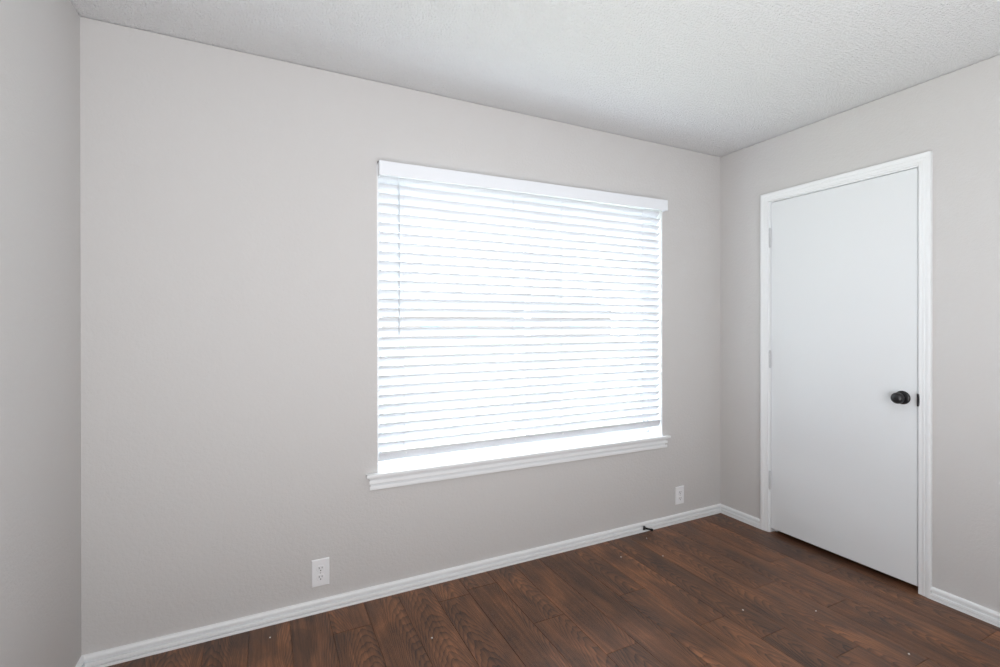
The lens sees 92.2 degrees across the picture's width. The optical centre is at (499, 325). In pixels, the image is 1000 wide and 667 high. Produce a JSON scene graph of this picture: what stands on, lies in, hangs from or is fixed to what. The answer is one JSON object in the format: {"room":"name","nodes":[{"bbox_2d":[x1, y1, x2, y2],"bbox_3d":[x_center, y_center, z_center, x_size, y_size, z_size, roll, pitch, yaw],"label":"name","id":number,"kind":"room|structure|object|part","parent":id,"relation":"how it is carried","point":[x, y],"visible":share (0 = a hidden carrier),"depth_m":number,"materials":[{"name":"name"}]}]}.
{"room":"empty bedroom","nodes":[
{"label":"empty bedroom","id":0,"kind":"room"},
{"bbox_2d":[0,0,80,666],"bbox_3d":[-0.781,0.070,-0.023,0.200,2.440,4.348,0,0,-26],"label":"wall","id":1,"kind":"structure","parent":0,"point":[40,265],"depth_m":1.47,"materials":[{"name":"grey paint"}]},
{"bbox_2d":[75,655,84,666],"bbox_3d":[-0.660,1.262,-0.018,0.017,0.056,4.048,0,0,-26],"label":"baseboard","id":2,"kind":"structure","parent":1,"relation":"attached to","point":[81,660],"depth_m":1.77,"materials":[{"name":"white wood"}]},
{"bbox_2d":[80,17,719,654],"bbox_3d":[-0.068,0.065,2.639,3.469,2.440,0.200,0,0,-26],"label":"wall","id":3,"kind":"structure","parent":0,"point":[228,198],"depth_m":2.08,"materials":[{"name":"grey paint"}]},
{"bbox_2d":[311,557,328,587],"bbox_3d":[-0.806,1.111,2.161,0.076,0.122,0.008,0,0,-26],"label":"wall outlet","id":4,"kind":"object","parent":3,"relation":"attached to","point":[319,567],"visible":1,"depth_m":2.16,"materials":[{"name":"white plastic"}]},
{"bbox_2d":[317,574,324,580],"bbox_3d":[-0.805,1.131,2.159,0.034,0.028,0.003,0,0,-26],"label":"receptacle","id":5,"kind":"object","parent":4,"relation":"attached to","point":[320,577],"depth_m":2.16,"materials":[{"name":"white plastic"}]},
{"bbox_2d":[317,565,324,571],"bbox_3d":[-0.805,1.092,2.159,0.034,0.028,0.003,0,0,-26],"label":"receptacle","id":6,"kind":"object","parent":4,"relation":"attached to","point":[320,568],"depth_m":2.16,"materials":[{"name":"white plastic"}]},
{"bbox_2d":[82,504,720,666],"bbox_3d":[-0.019,1.257,2.544,3.429,0.056,0.017,0,0,-26],"label":"baseboard","id":7,"kind":"structure","parent":3,"relation":"attached to","point":[112,656],"depth_m":2.22,"materials":[{"name":"white wood"}]},
{"bbox_2d":[366,165,670,490],"bbox_3d":[0.190,0.011,2.738,1.901,1.543,0.211,0,0,-26],"label":"window","id":8,"kind":"structure","parent":3,"relation":"in","point":[444,466],"depth_m":2.70,"materials":[{"name":"white wood"}]},
{"bbox_3d":[-0.227,-0.026,2.629,0.898,1.416,0.022,0,0,-26],"label":"sash","id":9,"kind":"part","parent":8,"relation":"part of","materials":[{"name":"white plastic"}]},
{"bbox_3d":[0.162,-0.022,2.807,1.792,1.466,0.062,0,0,-26],"label":"frame","id":10,"kind":"part","parent":8,"relation":"part of","materials":[{"name":"white plastic"}]},
{"bbox_3d":[0.198,0.707,2.725,1.901,0.026,0.179,0,0,-26],"label":"sill","id":11,"kind":"part","parent":8,"relation":"part of","materials":[{"name":"white"}]},
{"bbox_2d":[377,160,667,460],"bbox_3d":[0.230,-0.070,2.678,1.808,1.438,0.086,0,0,-26],"label":"window blind","id":12,"kind":"object","parent":8,"relation":"attached to","point":[417,194],"visible":0.92,"depth_m":2.61,"materials":[{"name":"white plastic"}]},
{"bbox_3d":[-0.472,-0.047,2.354,0.001,1.344,0.037,0,0,-26],"label":"ladder cord","id":13,"kind":"part","parent":12,"relation":"part of","materials":[{"name":"white fabric"}]},
{"bbox_3d":[0.069,-0.048,2.620,0.001,1.344,0.037,0,0,-26],"label":"ladder cord","id":14,"kind":"part","parent":12,"relation":"part of","materials":[{"name":"white fabric"}]},
{"bbox_3d":[0.221,0.626,2.686,1.780,0.047,0.024,0,0,-26],"label":"rail","id":15,"kind":"part","parent":12,"relation":"part of","materials":[{"name":"white plastic"}]},
{"bbox_3d":[0.344,-0.049,2.756,0.001,1.344,0.037,0,0,-26],"label":"ladder cord","id":16,"kind":"part","parent":12,"relation":"part of","materials":[{"name":"white fabric"}]},
{"bbox_3d":[0.885,-0.050,3.022,0.001,1.344,0.037,0,0,-26],"label":"ladder cord","id":17,"kind":"part","parent":12,"relation":"part of","materials":[{"name":"white fabric"}]},
{"bbox_3d":[0.550,-0.028,2.985,0.898,1.416,0.022,0,0,-26],"label":"sash","id":18,"kind":"part","parent":8,"relation":"part of","materials":[{"name":"white plastic"}]},
{"bbox_2d":[675,486,683,504],"bbox_3d":[1.172,1.108,3.134,0.074,0.114,0.008,0,0,-26],"label":"wall outlet","id":19,"kind":"object","parent":3,"relation":"attached to","point":[679,491],"visible":1,"depth_m":3.13,"materials":[{"name":"white plastic"}]},
{"bbox_2d":[70,0,999,156],"bbox_3d":[1.340,-1.254,1.019,4.929,0.200,4.348,0,0,-26],"label":"ceiling","id":20,"kind":"structure","parent":0,"point":[719,78],"depth_m":1.99,"materials":[{"name":"white paint"}]},
{"bbox_2d":[107,513,999,666],"bbox_3d":[1.214,1.316,0.860,4.302,0.060,4.168,0,0,-26],"label":"floor","id":21,"kind":"structure","parent":0,"point":[676,595],"depth_m":2.11,"materials":[{"name":"brown wood"}]},
{"bbox_2d":[720,55,999,612],"bbox_3d":[2.481,0.064,1.476,0.120,2.440,4.158,0,0,-26],"label":"wall","id":22,"kind":"structure","parent":0,"point":[955,116],"depth_m":2.23,"materials":[{"name":"grey paint"}]},
{"bbox_2d":[769,168,919,585],"bbox_3d":[1.829,0.249,2.635,0.103,2.013,0.765,0,0,-26],"label":"door","id":23,"kind":"structure","parent":22,"relation":"in","point":[845,400],"depth_m":2.58,"materials":[{"name":"white wood"}]},
{"bbox_3d":[1.948,0.355,2.350,0.062,0.055,0.055,0,0,-26],"label":"knob","id":24,"kind":"part","parent":23,"relation":"part of","materials":[{"name":"black metal"}]},
{"bbox_3d":[2.016,0.358,2.308,0.042,0.060,0.010,0,0,-26],"label":"strike plate","id":25,"kind":"part","parent":23,"relation":"part of","materials":[{"name":"black metal"}]},
{"bbox_2d":[760,151,931,598],"bbox_3d":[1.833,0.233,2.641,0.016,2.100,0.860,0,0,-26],"label":"trim","id":26,"kind":"structure","parent":22,"relation":"attached to","point":[923,161],"depth_m":2.30,"materials":[{"name":"white wood"}]},
{"bbox_2d":[720,504,999,627],"bbox_3d":[2.401,1.256,1.488,0.017,0.056,4.048,0,0,-26],"label":"baseboard","id":27,"kind":"structure","parent":22,"relation":"attached to","point":[980,612],"depth_m":2.18,"materials":[{"name":"white wood"}]},
{"label":"outside","id":28,"kind":"structure","parent":0,"visible":0},
{"bbox_2d":[382,340,639,451],"bbox_3d":[-9.309,1.748,30.249,70.000,0.300,57.502,0,0,-26],"label":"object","id":29,"kind":"structure","parent":28,"point":[466,361],"depth_m":9.38,"materials":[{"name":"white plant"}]},
{"bbox_2d":[382,297,611,344],"bbox_3d":[-4.188,-0.731,44.748,31.000,4.600,9.200,0,0,-26],"label":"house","id":30,"kind":"structure","parent":29,"relation":"on","point":[382,297],"depth_m":42.67,"materials":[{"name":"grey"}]},
{"bbox_3d":[-2.407,0.523,41.134,1.000,2.100,0.060,0,0,-26],"label":"door","id":31,"kind":"part","parent":30,"relation":"part of","materials":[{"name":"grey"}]},
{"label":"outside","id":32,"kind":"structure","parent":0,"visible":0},
{"bbox_2d":[382,361,639,394],"bbox_3d":[-1.693,1.606,14.772,70.000,0.020,6.000,0,0,-26],"label":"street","id":33,"kind":"structure","parent":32,"point":[505,368],"depth_m":14.68,"materials":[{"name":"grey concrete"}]}
]}

